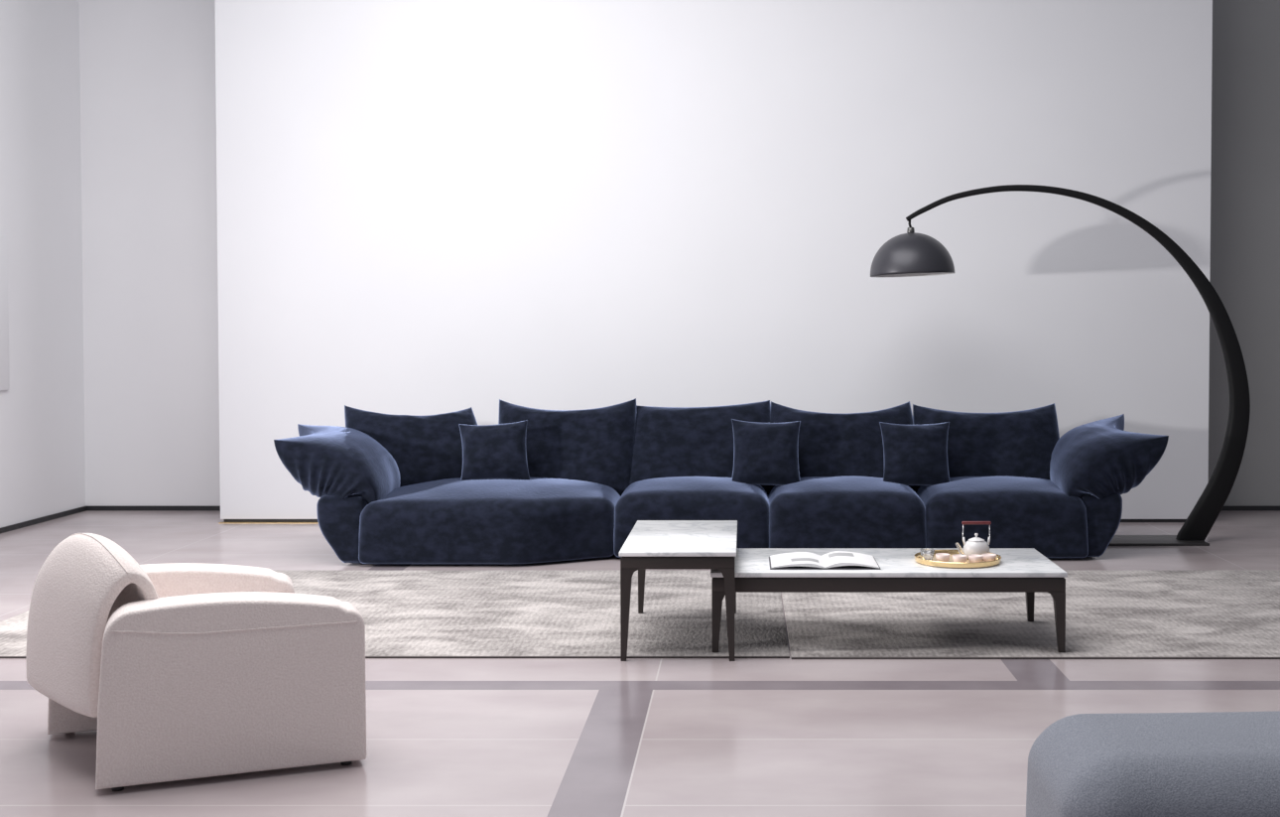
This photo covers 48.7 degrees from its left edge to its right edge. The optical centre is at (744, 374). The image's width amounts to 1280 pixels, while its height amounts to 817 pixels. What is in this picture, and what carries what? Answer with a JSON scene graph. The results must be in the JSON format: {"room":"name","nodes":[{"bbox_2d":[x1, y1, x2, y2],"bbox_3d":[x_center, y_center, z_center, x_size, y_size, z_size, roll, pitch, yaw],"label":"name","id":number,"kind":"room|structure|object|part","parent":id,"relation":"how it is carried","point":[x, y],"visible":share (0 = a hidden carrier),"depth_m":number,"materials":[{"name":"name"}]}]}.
{"room":"living room","nodes":[
{"label":"living room","id":0,"kind":"room"},
{"bbox_2d":[0,0,85,527],"bbox_3d":[-4.975,-1.190,6.769,0.150,4.600,7.600,0,2,0],"label":"wall","id":1,"kind":"structure","parent":0,"point":[43,458],"depth_m":9.81,"materials":[{"name":"white paint"}]},
{"bbox_2d":[0,235,9,389],"bbox_3d":[-4.891,-0.399,8.922,0.018,1.020,0.860,0,2,0],"label":"wall panel","id":2,"kind":"object","parent":1,"relation":"attached to","point":[4,318],"visible":1,"depth_m":9.30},
{"bbox_2d":[0,505,86,532],"bbox_3d":[-4.894,1.094,6.758,0.012,0.035,7.450,0,2,0],"label":"baseboard","id":3,"kind":"structure","parent":1,"relation":"attached to","point":[82,508],"depth_m":9.81,"materials":[{"name":"black"}]},
{"bbox_2d":[0,510,1279,816],"bbox_3d":[1.050,1.232,4.261,11.900,0.100,12.450,0,2,0],"label":"floor","id":4,"kind":"structure","parent":0,"point":[446,736],"depth_m":4.69,"materials":[{"name":"tile"}]},
{"bbox_2d":[25,532,366,790],"bbox_3d":[-1.739,0.830,4.443,0.977,0.693,0.828,-1,2,-22],"label":"armchair","id":5,"kind":"object","parent":4,"relation":"on","point":[180,671],"visible":1,"depth_m":4.13,"materials":[{"name":"beige fabric"}]},
{"bbox_3d":[-2.000,0.739,4.324,0.233,0.502,0.637,-2,2,-44],"label":"backrest","id":6,"kind":"part","parent":5,"relation":"part of","materials":[{"name":"beige fabric"}]},
{"bbox_3d":[-1.905,0.894,4.718,0.763,0.511,0.165,-1,2,-20],"label":"armrest","id":7,"kind":"part","parent":5,"relation":"part of","materials":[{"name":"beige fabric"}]},
{"bbox_3d":[-1.515,0.909,4.181,0.746,0.511,0.165,-1,2,-22],"label":"armrest","id":8,"kind":"part","parent":5,"relation":"part of","materials":[{"name":"beige fabric"}]},
{"bbox_2d":[0,570,789,657],"bbox_3d":[-1.593,1.109,6.726,3.554,0.007,2.095,0,2,0],"label":"rug","id":9,"kind":"object","parent":4,"relation":"on","point":[405,613],"visible":0.59,"depth_m":6.53,"materials":[{"name":"grey carpet"}]},
{"bbox_2d":[619,519,737,660],"bbox_3d":[-0.266,0.911,6.103,0.468,0.438,0.970,0,2,0],"label":"side table","id":10,"kind":"object","parent":9,"relation":"on","point":[651,544],"visible":0.98,"depth_m":5.66,"materials":[{"name":"white stone"}]},
{"bbox_3d":[-0.453,0.956,5.666,0.082,0.372,0.082,0,2,0],"label":"leg","id":11,"kind":"part","parent":10,"relation":"part of","materials":[{"name":"brown metal"}]},
{"bbox_3d":[-0.453,0.928,6.542,0.082,0.366,0.082,0,2,0],"label":"leg","id":12,"kind":"part","parent":10,"relation":"part of","materials":[{"name":"brown metal"}]},
{"bbox_3d":[-0.079,0.956,5.666,0.082,0.372,0.082,0,2,0],"label":"leg","id":13,"kind":"part","parent":10,"relation":"part of","materials":[{"name":"brown metal"}]},
{"bbox_3d":[-0.079,0.928,6.542,0.082,0.366,0.082,0,2,0],"label":"leg","id":14,"kind":"part","parent":10,"relation":"part of","materials":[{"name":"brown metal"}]},
{"bbox_2d":[710,547,1067,651],"bbox_3d":[0.590,0.960,6.074,1.456,0.329,0.660,0,2,0],"label":"coffee table","id":15,"kind":"object","parent":9,"relation":"on","point":[1028,571],"visible":0.81,"depth_m":5.75,"materials":[{"name":"white stone"}]},
{"bbox_3d":[-0.091,1.007,5.792,0.082,0.251,0.082,0,2,0],"label":"leg","id":16,"kind":"part","parent":15,"relation":"part of","materials":[{"name":"brown metal"}]},
{"bbox_2d":[768,550,881,569],"bbox_3d":[0.335,0.784,5.969,0.456,0.029,0.318,0,2,0],"label":"open book","id":17,"kind":"object","parent":15,"relation":"on","point":[836,560],"visible":1,"depth_m":5.89,"materials":[{"name":"grey paper"}]},
{"bbox_2d":[790,557,818,562],"bbox_3d":[0.255,0.778,5.919,0.115,0.009,0.070,0,2,0],"label":"picture","id":18,"kind":"object","parent":17,"relation":"on","point":[793,560],"depth_m":5.91,"materials":[{"name":"grey paper"}]},
{"bbox_2d":[828,552,854,557],"bbox_3d":[0.415,0.772,6.039,0.107,0.009,0.090,0,2,0],"label":"picture","id":19,"kind":"object","parent":17,"relation":"on","point":[831,555],"depth_m":6.03,"materials":[{"name":"grey paper"}]},
{"bbox_2d":[914,549,1001,568],"bbox_3d":[0.910,0.778,6.009,0.366,0.038,0.366,0,2,0],"label":"round tray","id":20,"kind":"object","parent":15,"relation":"on","point":[920,559],"visible":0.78,"depth_m":5.88,"materials":[{"name":"gold metal"}]},
{"bbox_2d":[919,547,934,560],"bbox_3d":[0.782,0.768,6.015,0.062,0.049,0.062,0,2,0],"label":"tea cup","id":21,"kind":"object","parent":20,"relation":"on","point":[927,553],"visible":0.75,"depth_m":5.99,"materials":[{"name":"clear glass"}]},
{"bbox_2d":[935,552,950,561],"bbox_3d":[0.840,0.776,5.959,0.062,0.036,0.062,0,2,0],"label":"tea cup","id":22,"kind":"object","parent":20,"relation":"on","point":[941,557],"visible":0.8,"depth_m":5.94,"materials":[{"name":"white ceramic"}]},
{"bbox_2d":[952,554,967,562],"bbox_3d":[0.906,0.777,5.924,0.062,0.036,0.062,0,2,0],"label":"tea cup","id":23,"kind":"object","parent":20,"relation":"on","point":[957,558],"visible":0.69,"depth_m":5.90,"materials":[{"name":"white ceramic"}]},
{"bbox_2d":[955,520,991,558],"bbox_3d":[0.990,0.710,6.062,0.132,0.163,0.114,1,2,31],"label":"teapot","id":24,"kind":"object","parent":20,"relation":"on","point":[975,545],"visible":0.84,"depth_m":6.03,"materials":[{"name":"white ceramic"}]},
{"bbox_3d":[0.931,0.750,6.057,0.048,0.063,0.027,0,2,0],"label":"spout","id":25,"kind":"part","parent":24,"relation":"part of","materials":[{"name":"white ceramic"}]},
{"bbox_3d":[0.998,0.704,6.057,0.072,0.012,0.072,0,2,0],"label":"lid","id":26,"kind":"part","parent":24,"relation":"part of","materials":[{"name":"white ceramic"}]},
{"bbox_2d":[968,554,982,562],"bbox_3d":[0.972,0.777,5.924,0.062,0.036,0.062,0,2,0],"label":"tea cup","id":27,"kind":"object","parent":20,"relation":"on","point":[971,558],"visible":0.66,"depth_m":5.90,"materials":[{"name":"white ceramic"}]},
{"bbox_2d":[981,553,996,561],"bbox_3d":[1.034,0.776,5.951,0.062,0.036,0.062,0,2,0],"label":"tea cup","id":28,"kind":"object","parent":20,"relation":"on","point":[985,557],"visible":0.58,"depth_m":5.93,"materials":[{"name":"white ceramic"}]},
{"bbox_3d":[1.271,0.991,6.358,0.082,0.251,0.082,0,2,0],"label":"leg","id":29,"kind":"part","parent":15,"relation":"part of","materials":[{"name":"brown metal"}]},
{"bbox_3d":[1.271,1.007,5.792,0.082,0.251,0.082,0,2,0],"label":"leg","id":30,"kind":"part","parent":15,"relation":"part of","materials":[{"name":"brown metal"}]},
{"bbox_2d":[273,397,1168,563],"bbox_3d":[-0.178,0.601,8.536,5.228,0.897,1.329,0,2,0],"label":"sofa","id":31,"kind":"object","parent":4,"relation":"on","point":[391,489],"visible":0.9,"depth_m":8.15,"materials":[{"name":"blue fabric"}]},
{"bbox_3d":[-2.425,0.554,8.353,0.733,0.469,0.932,0,2,0],"label":"armrest","id":32,"kind":"part","parent":31,"relation":"part of","materials":[{"name":"blue fabric"}]},
{"bbox_3d":[-2.277,0.856,8.470,0.285,0.391,1.078,0,2,0],"label":"arm","id":33,"kind":"part","parent":31,"relation":"part of","materials":[{"name":"blue fabric"}]},
{"bbox_2d":[344,404,477,486],"bbox_3d":[-2.011,0.479,8.742,0.912,0.580,0.385,0,2,-14],"label":"cushion","id":34,"kind":"object","parent":31,"relation":"on","point":[429,448],"depth_m":8.64,"materials":[{"name":"blue fabric"}]},
{"bbox_3d":[-1.461,0.836,8.481,1.422,0.425,1.206,0,2,0],"label":"seat","id":35,"kind":"part","parent":31,"relation":"part of","materials":[{"name":"blue fabric"}]},
{"bbox_2d":[458,419,529,480],"bbox_3d":[-1.504,0.455,8.485,0.452,0.364,0.186,0,2,0],"label":"throw pillow","id":36,"kind":"object","parent":31,"relation":"on","point":[489,451],"visible":1,"depth_m":8.43,"materials":[{"name":"blue fabric"}]},
{"bbox_2d":[498,397,637,496],"bbox_3d":[-1.109,0.461,8.783,0.881,0.630,0.361,0,2,0],"label":"cushion","id":37,"kind":"object","parent":31,"relation":"on","point":[598,446],"depth_m":8.67,"materials":[{"name":"blue fabric"}]},
{"bbox_3d":[-0.304,0.833,8.601,0.910,0.425,0.967,0,2,0],"label":"seat","id":38,"kind":"part","parent":31,"relation":"part of","materials":[{"name":"blue fabric"}]},
{"bbox_2d":[629,399,771,495],"bbox_3d":[-0.276,0.466,8.791,0.928,0.610,0.372,0,2,0],"label":"cushion","id":39,"kind":"object","parent":31,"relation":"on","point":[665,442],"depth_m":8.68,"materials":[{"name":"blue fabric"}]},
{"bbox_2d":[731,418,800,485],"bbox_3d":[0.131,0.471,8.515,0.430,0.406,0.198,0,2,0],"label":"throw pillow","id":40,"kind":"object","parent":31,"relation":"on","point":[766,453],"visible":0.96,"depth_m":8.46,"materials":[{"name":"blue fabric"}]},
{"bbox_2d":[770,400,920,492],"bbox_3d":[0.628,0.470,8.797,0.952,0.605,0.363,0,2,0],"label":"cushion","id":41,"kind":"object","parent":31,"relation":"on","point":[831,445],"depth_m":8.69,"materials":[{"name":"blue fabric"}]},
{"bbox_3d":[0.600,0.833,8.591,0.915,0.426,0.985,0,2,0],"label":"seat","id":42,"kind":"part","parent":31,"relation":"part of","materials":[{"name":"blue fabric"}]},
{"bbox_2d":[879,421,950,485],"bbox_3d":[1.034,0.480,8.517,0.428,0.389,0.192,0,2,0],"label":"throw pillow","id":43,"kind":"object","parent":31,"relation":"on","point":[914,454],"visible":0.97,"depth_m":8.46,"materials":[{"name":"blue fabric"}]},
{"bbox_2d":[912,402,1059,480],"bbox_3d":[1.521,0.475,8.792,0.918,0.592,0.355,0,2,0],"label":"cushion","id":44,"kind":"object","parent":31,"relation":"on","point":[1024,443],"depth_m":8.69,"materials":[{"name":"blue fabric"}]},
{"bbox_3d":[1.520,0.832,8.591,0.944,0.426,0.985,0,2,0],"label":"seat","id":45,"kind":"part","parent":31,"relation":"part of","materials":[{"name":"blue fabric"}]},
{"bbox_3d":[2.075,0.853,8.611,0.250,0.390,0.932,0,2,0],"label":"arm","id":46,"kind":"part","parent":31,"relation":"part of","materials":[{"name":"blue fabric"}]},
{"bbox_3d":[2.147,0.534,8.512,0.579,0.553,0.853,0,2,0],"label":"armrest","id":47,"kind":"part","parent":31,"relation":"part of","materials":[{"name":"blue fabric"}]},
{"bbox_2d":[781,570,1279,658],"bbox_3d":[2.395,1.109,6.719,4.410,0.007,2.110,0,2,0],"label":"rug","id":48,"kind":"object","parent":4,"relation":"on","point":[1110,614],"visible":0.79,"depth_m":6.35,"materials":[{"name":"grey carpet"}]},
{"bbox_2d":[870,184,1250,545],"bbox_3d":[1.982,-0.054,8.852,2.384,2.271,0.530,0,2,0],"label":"arc floor lamp","id":49,"kind":"object","parent":4,"relation":"on","point":[912,253],"visible":1,"depth_m":8.81,"materials":[{"name":"black metal"}]},
{"bbox_3d":[1.055,-0.754,8.832,0.530,0.275,0.530,0,2,0],"label":"lamp shade","id":50,"kind":"part","parent":49,"relation":"part of","materials":[{"name":"grey metal"}]},
{"bbox_3d":[2.550,1.044,8.898,0.660,0.016,0.370,0,2,0],"label":"plate","id":51,"kind":"part","parent":49,"relation":"part of","materials":[{"name":"grey metal"}]},
{"bbox_2d":[1025,710,1279,816],"bbox_3d":[1.357,0.995,3.099,1.406,0.438,0.584,0,2,0],"label":"ottoman","id":52,"kind":"object","parent":4,"relation":"on","point":[1215,763],"visible":1,"depth_m":2.93,"materials":[{"name":"grey fabric"}]},
{"bbox_2d":[78,0,1279,505],"bbox_3d":[0.975,-1.294,10.493,12.050,4.600,0.150,0,2,0],"label":"wall","id":53,"kind":"structure","parent":0,"point":[148,97],"depth_m":10.43,"materials":[{"name":"white paint"}]},
{"bbox_2d":[86,505,1279,510],"bbox_3d":[1.050,0.990,10.476,11.900,0.035,0.012,0,2,0],"label":"baseboard","id":54,"kind":"structure","parent":53,"relation":"attached to","point":[88,507],"depth_m":10.47,"materials":[{"name":"black"}]},
{"bbox_2d":[215,0,1212,518],"bbox_3d":[-0.210,-1.288,9.863,6.870,4.575,0.250,0,2,0],"label":"wall","id":55,"kind":"structure","parent":0,"point":[425,207],"depth_m":9.74,"materials":[{"name":"white paint"}]},
{"bbox_2d":[218,521,318,522],"bbox_3d":[-2.822,1.025,9.788,1.645,0.004,0.041,0,2,0],"label":"trim","id":56,"kind":"structure","parent":55,"relation":"attached to","point":[218,522],"depth_m":9.77,"materials":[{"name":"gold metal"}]},
{"bbox_2d":[223,518,1186,521],"bbox_3d":[-0.210,1.010,9.928,6.830,0.026,0.228,0,2,0],"label":"baseboard","id":57,"kind":"structure","parent":55,"relation":"attached to","point":[225,520],"depth_m":9.81,"materials":[{"name":"black"}]}
]}

